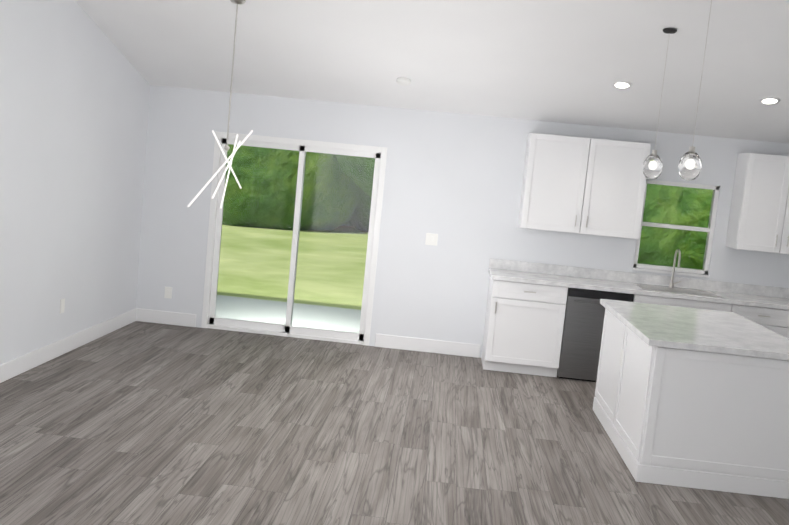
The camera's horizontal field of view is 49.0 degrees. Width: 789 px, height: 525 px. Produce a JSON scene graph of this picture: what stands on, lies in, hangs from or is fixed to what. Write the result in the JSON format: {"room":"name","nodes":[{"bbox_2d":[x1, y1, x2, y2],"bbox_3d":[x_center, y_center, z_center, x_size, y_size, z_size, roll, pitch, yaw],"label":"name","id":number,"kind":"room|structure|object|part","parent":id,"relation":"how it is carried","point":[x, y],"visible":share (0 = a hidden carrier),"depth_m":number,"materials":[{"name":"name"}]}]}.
{"room":"kitchen","nodes":[
{"label":"kitchen","id":0,"kind":"room"},
{"bbox_2d":[0,0,149,364],"bbox_3d":[-2.883,-0.725,4.362,0.120,3.570,9.190,6,6,3],"label":"wall","id":1,"kind":"structure","parent":0,"point":[74,95],"depth_m":7.00,"materials":[{"name":"white paint"}]},
{"bbox_2d":[60,298,64,313],"bbox_3d":[-2.767,0.363,7.207,0.008,0.118,0.075,6,6,3],"label":"electrical outlet","id":2,"kind":"object","parent":1,"relation":"attached to","point":[62,304],"visible":1,"depth_m":7.20,"materials":[{"name":"white plastic"}]},
{"bbox_2d":[0,308,139,382],"bbox_3d":[-2.791,0.700,7.361,0.020,0.135,3.266,6,6,3],"label":"baseboard","id":3,"kind":"structure","parent":1,"relation":"attached to","point":[25,362],"depth_m":7.26,"materials":[{"name":"white wood"}]},
{"bbox_2d":[0,321,788,524],"bbox_3d":[-0.241,1.378,4.396,8.690,0.100,9.190,6,6,3],"label":"floor","id":4,"kind":"structure","parent":0,"point":[140,423],"depth_m":5.59,"materials":[{"name":"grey wood"}]},
{"bbox_2d":[481,281,567,376],"bbox_3d":[1.249,0.599,8.411,0.700,0.880,0.618,6,6,3],"label":"base cabinet","id":5,"kind":"object","parent":4,"relation":"on","point":[525,317],"depth_m":8.11,"materials":[{"name":"white wood"}]},
{"bbox_2d":[489,269,788,308],"bbox_3d":[2.621,0.280,8.276,3.416,0.040,0.641,6,6,3],"label":"countertop","id":6,"kind":"structure","parent":5,"relation":"on","point":[495,274],"depth_m":8.08,"materials":[{"name":"white stone"}]},
{"bbox_2d":[557,287,633,381],"bbox_3d":[1.897,0.671,8.343,0.602,0.875,0.639,6,6,3],"label":"dishwasher","id":7,"kind":"object","parent":4,"relation":"on","point":[582,333],"visible":0.54,"depth_m":8.08,"materials":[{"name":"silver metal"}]},
{"bbox_2d":[628,293,740,315],"bbox_3d":[2.674,0.744,8.330,0.949,0.880,0.618,6,6,3],"label":"base cabinet","id":8,"kind":"object","parent":4,"relation":"on","point":[669,301],"depth_m":7.98,"materials":[{"name":"white wood"}]},
{"bbox_2d":[593,311,788,498],"bbox_3d":[2.117,0.914,6.231,1.011,0.880,1.704,6,6,3],"label":"kitchen island","id":9,"kind":"object","parent":4,"relation":"on","point":[692,398],"depth_m":5.41,"materials":[{"name":"white wood"}]},
{"bbox_2d":[619,348,623,366],"bbox_3d":[1.636,0.685,6.240,0.008,0.118,0.075,6,6,3],"label":"outlet","id":10,"kind":"object","parent":9,"relation":"attached to","point":[621,361],"depth_m":6.21,"materials":[{"name":"white plastic"}]},
{"bbox_2d":[601,299,788,358],"bbox_3d":[2.164,0.459,6.183,1.080,0.040,1.780,6,6,3],"label":"island countertop","id":11,"kind":"structure","parent":9,"relation":"on","point":[683,328],"depth_m":5.89,"materials":[{"name":"white stone"}]},
{"bbox_2d":[741,305,788,338],"bbox_3d":[3.343,0.812,8.292,0.635,0.880,0.618,6,6,3],"label":"base cabinet","id":12,"kind":"object","parent":4,"relation":"on","point":[775,320],"depth_m":7.95,"materials":[{"name":"white wood"}]},
{"bbox_2d":[75,0,788,143],"bbox_3d":[0.050,-1.655,4.073,8.690,1.252,9.190,6,6,3],"label":"ceiling","id":13,"kind":"structure","parent":0,"point":[566,61],"depth_m":7.15,"materials":[{"name":"white paint"}]},
{"bbox_2d":[188,0,252,207],"bbox_3d":[-1.304,-1.202,6.628,0.470,1.605,0.232,6,6,3],"label":"chandelier","id":14,"kind":"object","parent":13,"relation":"hanging from","point":[226,146],"visible":1,"depth_m":6.66,"materials":[{"name":"silver metal"}]},
{"bbox_2d":[397,77,410,85],"bbox_3d":[0.084,-1.635,7.821,0.130,0.035,0.130,6,-9,3],"label":"smoke detector","id":15,"kind":"object","parent":13,"relation":"attached to","point":[403,81],"visible":1,"depth_m":7.78,"materials":[{"name":"white plastic"}]},
{"bbox_2d":[612,81,631,88],"bbox_3d":[1.938,-1.512,7.369,0.170,0.014,0.170,6,-9,3],"label":"recessed light","id":16,"kind":"object","parent":13,"relation":"in","point":[622,84],"visible":1,"depth_m":7.35,"materials":[{"name":"white plastic"}]},
{"bbox_2d":[642,28,676,178],"bbox_3d":[1.943,-1.150,6.319,0.144,1.085,0.144,6,6,3],"label":"pendant light","id":17,"kind":"object","parent":13,"relation":"hanging from","point":[652,167],"visible":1,"depth_m":6.32,"materials":[{"name":"clear glass"}]},
{"bbox_3d":[1.900,-0.704,6.366,0.144,0.186,0.144,6,6,3],"label":"lamp shade","id":18,"kind":"part","parent":17,"relation":"part of","materials":[{"name":"clear glass"}]},
{"bbox_3d":[1.949,-1.217,6.312,0.036,0.900,0.036,6,6,3],"label":"cord","id":19,"kind":"part","parent":17,"relation":"part of","materials":[{"name":"silver metal"}]},
{"bbox_2d":[678,0,711,180],"bbox_3d":[1.936,-1.173,5.451,0.144,1.313,0.144,6,6,3],"label":"pendant light","id":20,"kind":"object","parent":13,"relation":"hanging from","point":[690,166],"visible":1,"depth_m":5.46,"materials":[{"name":"clear glass"}]},
{"bbox_3d":[1.883,-0.615,5.510,0.144,0.186,0.144,6,6,3],"label":"lamp shade","id":21,"kind":"part","parent":20,"relation":"part of","materials":[{"name":"clear glass"}]},
{"bbox_3d":[1.943,-1.241,5.444,0.036,1.128,0.036,6,6,3],"label":"cord","id":22,"kind":"part","parent":20,"relation":"part of","materials":[{"name":"silver metal"}]},
{"bbox_2d":[759,97,780,103],"bbox_3d":[3.192,-1.374,7.360,0.170,0.014,0.170,6,-9,3],"label":"recessed light","id":23,"kind":"object","parent":13,"relation":"in","point":[769,100],"visible":1,"depth_m":7.34,"materials":[{"name":"white plastic"}]},
{"bbox_2d":[136,85,788,357],"bbox_3d":[0.902,-0.271,8.722,7.240,2.470,0.120,6,6,3],"label":"wall","id":24,"kind":"structure","parent":0,"point":[453,181],"depth_m":8.67,"materials":[{"name":"white paint"}]},
{"bbox_2d":[136,308,195,326],"bbox_3d":[-2.362,0.572,8.956,0.620,0.135,0.016,6,6,3],"label":"baseboard","id":25,"kind":"structure","parent":24,"relation":"attached to","point":[145,315],"depth_m":8.95,"materials":[{"name":"white wood"}]},
{"bbox_2d":[164,287,171,298],"bbox_3d":[-2.337,0.312,8.931,0.075,0.118,0.008,6,6,3],"label":"electrical outlet","id":26,"kind":"object","parent":24,"relation":"attached to","point":[168,292],"visible":1,"depth_m":8.93,"materials":[{"name":"white plastic"}]},
{"bbox_2d":[201,131,386,345],"bbox_3d":[-1.032,-0.241,8.847,1.750,2.020,0.114,6,6,3],"label":"sliding glass door","id":27,"kind":"structure","parent":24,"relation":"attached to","point":[286,328],"depth_m":8.83,"materials":[{"name":"white plastic"}]},
{"bbox_3d":[-1.020,-0.277,8.812,0.020,0.200,0.015,6,6,3],"label":"handle","id":28,"kind":"part","parent":27,"relation":"part of","materials":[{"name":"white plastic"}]},
{"bbox_2d":[375,334,480,357],"bbox_3d":[0.335,0.846,8.803,1.070,0.135,0.016,6,6,3],"label":"baseboard","id":29,"kind":"structure","parent":24,"relation":"attached to","point":[381,340],"depth_m":8.79,"materials":[{"name":"white wood"}]},
{"bbox_2d":[425,233,437,245],"bbox_3d":[0.373,-0.232,8.695,0.120,0.118,0.010,6,6,3],"label":"light switch","id":30,"kind":"object","parent":24,"relation":"attached to","point":[431,239],"visible":1,"depth_m":8.69,"materials":[{"name":"white plastic"}]},
{"bbox_2d":[518,133,650,238],"bbox_3d":[1.821,-0.740,8.364,1.130,0.910,0.369,6,6,3],"label":"upper cabinet","id":31,"kind":"object","parent":24,"relation":"attached to","point":[583,185],"visible":1,"depth_m":8.22,"materials":[{"name":"white wood"}]},
{"bbox_2d":[489,258,788,296],"bbox_3d":[2.648,0.180,8.579,3.416,0.100,0.016,6,6,3],"label":"backsplash","id":32,"kind":"structure","parent":24,"relation":"attached to","point":[522,267],"depth_m":8.58,"materials":[{"name":"white stone"}]},
{"bbox_2d":[633,267,708,277],"bbox_3d":[2.739,0.100,8.576,0.740,0.025,0.040,6,6,3],"label":"window sill","id":33,"kind":"structure","parent":24,"relation":"attached to","point":[670,272],"depth_m":8.56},
{"bbox_2d":[633,179,719,274],"bbox_3d":[2.785,-0.354,8.588,0.740,0.880,0.080,6,6,3],"label":"window","id":34,"kind":"structure","parent":24,"relation":"in","point":[709,230],"depth_m":8.56,"materials":[{"name":"white plastic"}]},
{"bbox_2d":[725,153,788,253],"bbox_3d":[3.683,-0.551,8.258,0.800,0.910,0.369,6,6,3],"label":"upper cabinet","id":35,"kind":"object","parent":24,"relation":"attached to","point":[759,216],"visible":1,"depth_m":8.13,"materials":[{"name":"white wood"}]},
{"label":"outside","id":36,"kind":"structure","parent":0,"visible":0},
{"bbox_2d":[217,225,367,309],"bbox_3d":[4.955,-2.751,49.171,130.000,0.240,81.230,6,6,3],"label":"grass","id":37,"kind":"structure","parent":36,"point":[276,253],"depth_m":15.54,"materials":[{"name":"green plant"}]},
{"bbox_2d":[215,295,360,332],"bbox_3d":[-1.033,0.715,10.108,5.200,0.100,2.180,6,6,3],"label":"patio slab","id":38,"kind":"object","parent":37,"relation":"on","point":[333,315],"depth_m":10.37,"materials":[{"name":"concrete"}]},
{"bbox_2d":[222,144,712,269],"bbox_3d":[15.913,-5.204,26.458,101.529,17.722,16.556,6,6,3],"label":"trees","id":39,"kind":"object","parent":37,"relation":"on","point":[237,202],"depth_m":22.16,"materials":[{"name":"green plant"}]}
]}

